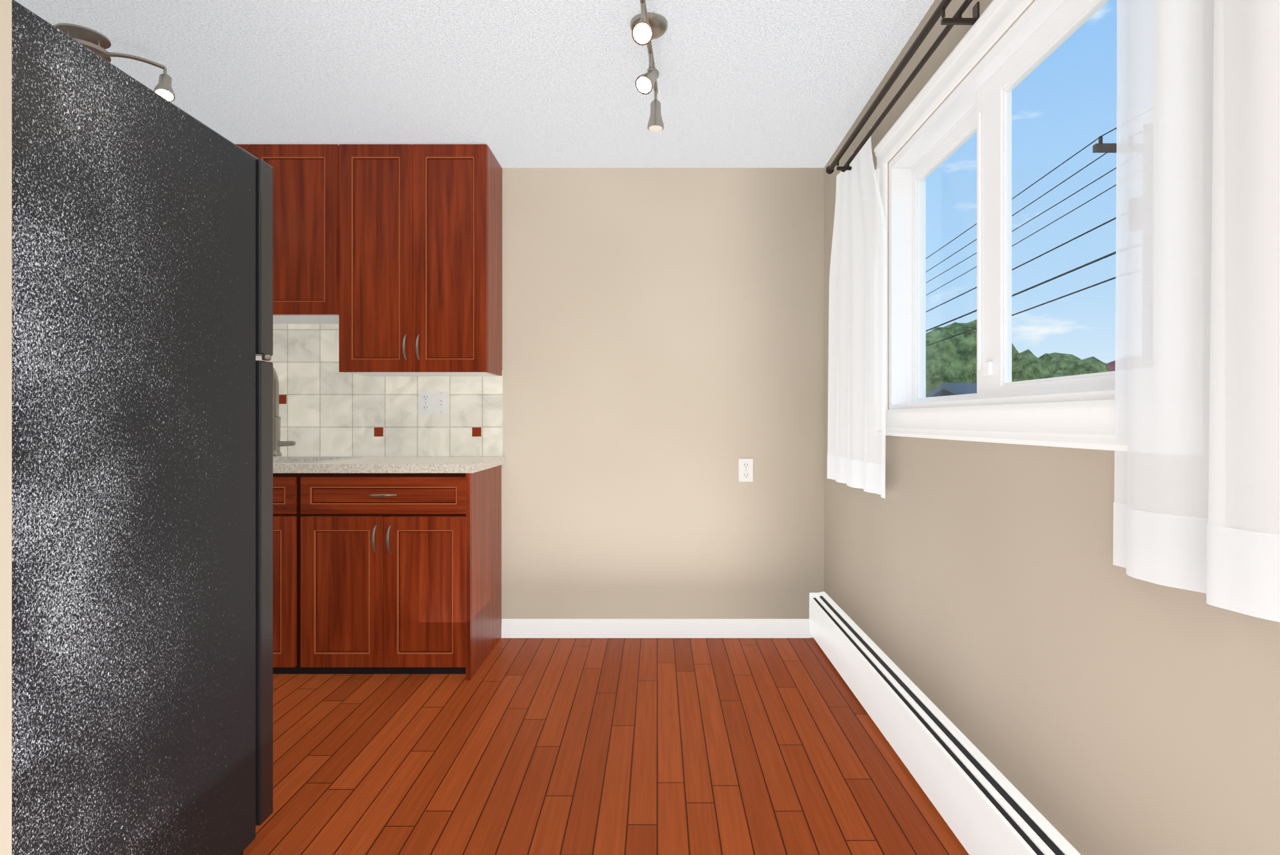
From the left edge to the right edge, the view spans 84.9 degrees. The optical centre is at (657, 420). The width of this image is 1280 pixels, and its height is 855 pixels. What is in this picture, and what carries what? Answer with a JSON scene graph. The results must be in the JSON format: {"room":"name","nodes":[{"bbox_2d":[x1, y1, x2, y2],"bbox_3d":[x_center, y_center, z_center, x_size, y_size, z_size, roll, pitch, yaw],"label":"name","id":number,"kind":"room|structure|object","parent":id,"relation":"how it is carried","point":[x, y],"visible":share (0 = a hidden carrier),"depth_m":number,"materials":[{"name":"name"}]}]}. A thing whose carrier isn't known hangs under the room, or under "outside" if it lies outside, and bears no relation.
{"room":"kitchen","nodes":[
{"label":"kitchen","id":0,"kind":"room"},
{"bbox_2d":[0,0,11,854],"bbox_3d":[-2.107,-0.090,1.026,2.187,2.380,0.144,0,0,0],"label":"wall","id":1,"kind":"structure","parent":0,"point":[5,5],"depth_m":1.09,"materials":[{"name":"beige paint"}]},
{"bbox_2d":[14,0,934,168],"bbox_3d":[-1.177,-1.340,0.675,4.446,0.120,6.150,0,0,0],"label":"ceiling","id":2,"kind":"structure","parent":0,"point":[539,83],"depth_m":2.56,"materials":[{"name":"white paint"}]},
{"bbox_2d":[53,23,175,101],"bbox_3d":[-1.903,-1.192,2.283,0.476,0.174,0.454,0,0,0],"label":"track spotlight","id":3,"kind":"object","parent":2,"relation":"attached to","point":[93,40],"visible":0.34,"depth_m":2.35,"materials":[{"name":"silver metal"}]},
{"bbox_2d":[630,0,667,131],"bbox_3d":[-0.027,-1.173,2.153,0.120,0.212,0.907,0,0,0],"label":"track spotlight","id":4,"kind":"object","parent":2,"relation":"attached to","point":[645,27],"visible":1,"depth_m":2.26,"materials":[{"name":"silver metal"}]},
{"bbox_2d":[280,168,824,619],"bbox_3d":[-1.177,-0.090,3.650,4.446,2.380,0.200,0,0,0],"label":"wall","id":5,"kind":"structure","parent":0,"point":[663,328],"depth_m":3.55,"materials":[{"name":"beige paint"}]},
{"bbox_2d":[235,144,502,376],"bbox_3d":[-1.992,-0.748,3.369,2.412,1.053,0.358,0,0,0],"label":"upper cabinet","id":6,"kind":"object","parent":5,"relation":"attached to","point":[399,247],"visible":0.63,"depth_m":3.23,"materials":[{"name":"brown wood"}]},
{"bbox_2d":[255,323,502,455],"bbox_3d":[-1.988,-0.167,3.545,2.405,0.700,0.010,0,0,0],"label":"tile backsplash","id":7,"kind":"structure","parent":5,"relation":"attached to","point":[327,411],"depth_m":3.54,"materials":[{"name":"tile"}]},
{"bbox_2d":[418,391,448,414],"bbox_3d":[-1.131,-0.088,3.537,0.150,0.116,0.009,0,0,0],"label":"outlet","id":8,"kind":"object","parent":7,"relation":"attached to","point":[426,398],"visible":1,"depth_m":3.54,"materials":[{"name":"white plastic"}]},
{"bbox_2d":[501,618,809,638],"bbox_3d":[-0.009,1.054,3.542,1.559,0.092,0.017,0,0,0],"label":"baseboard","id":9,"kind":"structure","parent":5,"relation":"attached to","point":[510,628],"depth_m":3.53,"materials":[{"name":"white paint"}]},
{"bbox_2d":[738,458,752,481],"bbox_3d":[0.449,0.254,3.546,0.072,0.116,0.008,0,0,0],"label":"wall outlet","id":10,"kind":"object","parent":5,"relation":"attached to","point":[745,465],"visible":1,"depth_m":3.54,"materials":[{"name":"white plastic"}]},
{"bbox_2d":[243,637,968,854],"bbox_3d":[-1.177,1.160,0.675,4.446,0.120,6.150,0,0,0],"label":"floor","id":11,"kind":"structure","parent":0,"point":[553,746],"depth_m":2.27,"materials":[{"name":"brown wood"}]},
{"bbox_2d":[11,0,257,854],"bbox_3d":[-1.405,0.208,1.473,0.760,1.784,0.738,0,0,0],"label":"fridge","id":12,"kind":"object","parent":11,"relation":"on","point":[133,218],"visible":0.86,"depth_m":1.35,"materials":[{"name":"black metal"}]},
{"bbox_2d":[255,158,273,825],"bbox_3d":[-1.395,0.186,1.854,0.783,1.719,0.127,0,0,0],"label":"door","id":13,"kind":"structure","parent":12,"relation":"attached to","point":[264,172],"depth_m":1.82,"materials":[{"name":"black metal"}]},
{"bbox_2d":[273,464,501,680],"bbox_3d":[-1.994,0.661,3.224,2.408,0.878,0.648,0,0,0],"label":"base cabinet","id":14,"kind":"object","parent":11,"relation":"on","point":[374,573],"visible":0.56,"depth_m":2.94,"materials":[{"name":"brown wood"}]},
{"bbox_2d":[273,456,505,473],"bbox_3d":[-1.984,0.201,3.236,2.428,0.042,0.623,0,0,0],"label":"countertop","id":15,"kind":"structure","parent":14,"relation":"on","point":[281,464],"depth_m":2.97,"materials":[{"name":"stone"}]},
{"bbox_2d":[273,367,295,456],"bbox_3d":[-1.860,-0.051,3.380,0.124,0.461,0.244,0,0,0],"label":"faucet","id":16,"kind":"object","parent":15,"relation":"on","point":[277,443],"visible":0.46,"depth_m":3.46,"materials":[{"name":"silver metal"}]},
{"bbox_2d":[926,127,1116,346],"bbox_3d":[7.595,-0.300,20.000,2.911,9.200,120.002,0,0,0],"label":"power lines","id":17,"kind":"object","parent":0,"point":[1100,147],"visible":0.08,"depth_m":13.62,"materials":[{"name":"black metal"}]},
{"bbox_2d":[824,0,1279,854],"bbox_3d":[0.908,-0.090,0.775,0.125,2.380,5.950,0,0,0],"label":"wall","id":18,"kind":"structure","parent":0,"point":[1136,716],"depth_m":1.51,"materials":[{"name":"beige paint"}]},
{"bbox_2d":[825,0,979,174],"bbox_3d":[0.792,-1.058,1.650,0.107,0.111,2.860,0,0,0],"label":"curtain rod","id":19,"kind":"object","parent":18,"relation":"attached to","point":[957,19],"visible":0.94,"depth_m":2.14,"materials":[{"name":"brown metal"}]},
{"bbox_2d":[827,126,886,498],"bbox_3d":[0.815,-0.421,2.872,0.040,1.393,0.858,0,0,0],"label":"curtain","id":20,"kind":"object","parent":19,"relation":"hanging from","point":[856,455],"visible":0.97,"depth_m":2.84,"materials":[{"name":"white fabric"}]},
{"bbox_2d":[1113,0,1279,622],"bbox_3d":[0.810,-0.429,0.784,0.066,1.378,0.961,0,0,0],"label":"curtain","id":21,"kind":"object","parent":19,"relation":"hanging from","point":[1196,503],"visible":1,"depth_m":1.06,"materials":[{"name":"white fabric"}]},
{"bbox_2d":[809,591,1080,854],"bbox_3d":[0.808,0.984,0.973,0.076,0.232,5.146,0,0,0],"label":"baseboard heater","id":22,"kind":"object","parent":18,"relation":"attached to","point":[987,814],"visible":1,"depth_m":1.97,"materials":[{"name":"white metal"}]},
{"bbox_2d":[874,0,1127,451],"bbox_3d":[0.834,-0.487,1.870,0.024,1.085,1.570,0,0,0],"label":"trim","id":23,"kind":"structure","parent":18,"relation":"attached to","point":[1090,424],"depth_m":1.80,"materials":[{"name":"white wood"}]},
{"bbox_2d":[888,0,1115,409],"bbox_3d":[0.912,-0.491,1.870,0.125,0.907,1.400,0,0,0],"label":"window","id":24,"kind":"structure","parent":18,"relation":"in","point":[981,104],"depth_m":1.90,"materials":[{"name":"white plastic"}]},
{"label":"outside","id":25,"kind":"structure","parent":0,"visible":0},
{"bbox_3d":[60.773,4.400,50.000,118.454,0.200,180.000,0,0,0],"label":"ground","id":26,"kind":"structure","parent":25,"visible":0},
{"bbox_2d":[926,382,976,397],"bbox_3d":[17.000,1.525,23.500,14.800,5.550,7.800,0,0,0],"label":"house","id":27,"kind":"structure","parent":26,"relation":"on","point":[944,388],"depth_m":23.20,"materials":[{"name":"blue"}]},
{"bbox_2d":[926,319,1018,394],"bbox_3d":[14.354,-0.372,34.661,5.709,9.344,5.493,0,0,0],"label":"tree","id":28,"kind":"object","parent":26,"relation":"on","point":[952,360],"visible":0.39,"depth_m":32.24,"materials":[{"name":"green plant"}]},
{"bbox_2d":[1011,348,1054,382],"bbox_3d":[17.231,0.156,35.869,5.979,8.287,4.372,0,0,33],"label":"tree","id":29,"kind":"object","parent":26,"relation":"on","point":[1026,365],"visible":0.04,"depth_m":33.78,"materials":[{"name":"green plant"}]},
{"bbox_2d":[1052,374,1064,377],"bbox_3d":[19.208,1.071,32.657,4.845,6.458,4.178,0,0,0],"label":"tree","id":30,"kind":"object","parent":26,"relation":"on","point":[1055,375],"visible":0.02,"depth_m":33.13,"materials":[{"name":"green plant"}]},
{"bbox_2d":[1052,370,1075,376],"bbox_3d":[21.380,0.827,37.517,4.675,6.947,5.254,0,0,0],"label":"tree","id":31,"kind":"object","parent":26,"relation":"on","point":[1058,372],"visible":0.02,"depth_m":36.64,"materials":[{"name":"green plant"}]},
{"bbox_2d":[1038,352,1109,375],"bbox_3d":[22.984,0.193,39.586,5.248,8.214,6.527,0,0,34],"label":"tree","id":32,"kind":"object","parent":26,"relation":"on","point":[1055,362],"visible":0.09,"depth_m":37.36,"materials":[{"name":"green plant"}]},
{"bbox_2d":[1105,360,1115,371],"bbox_3d":[27.739,0.265,41.152,4.554,8.069,6.036,0,0,-42],"label":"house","id":33,"kind":"structure","parent":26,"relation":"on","point":[1111,365],"depth_m":40.96,"materials":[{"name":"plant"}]}
]}

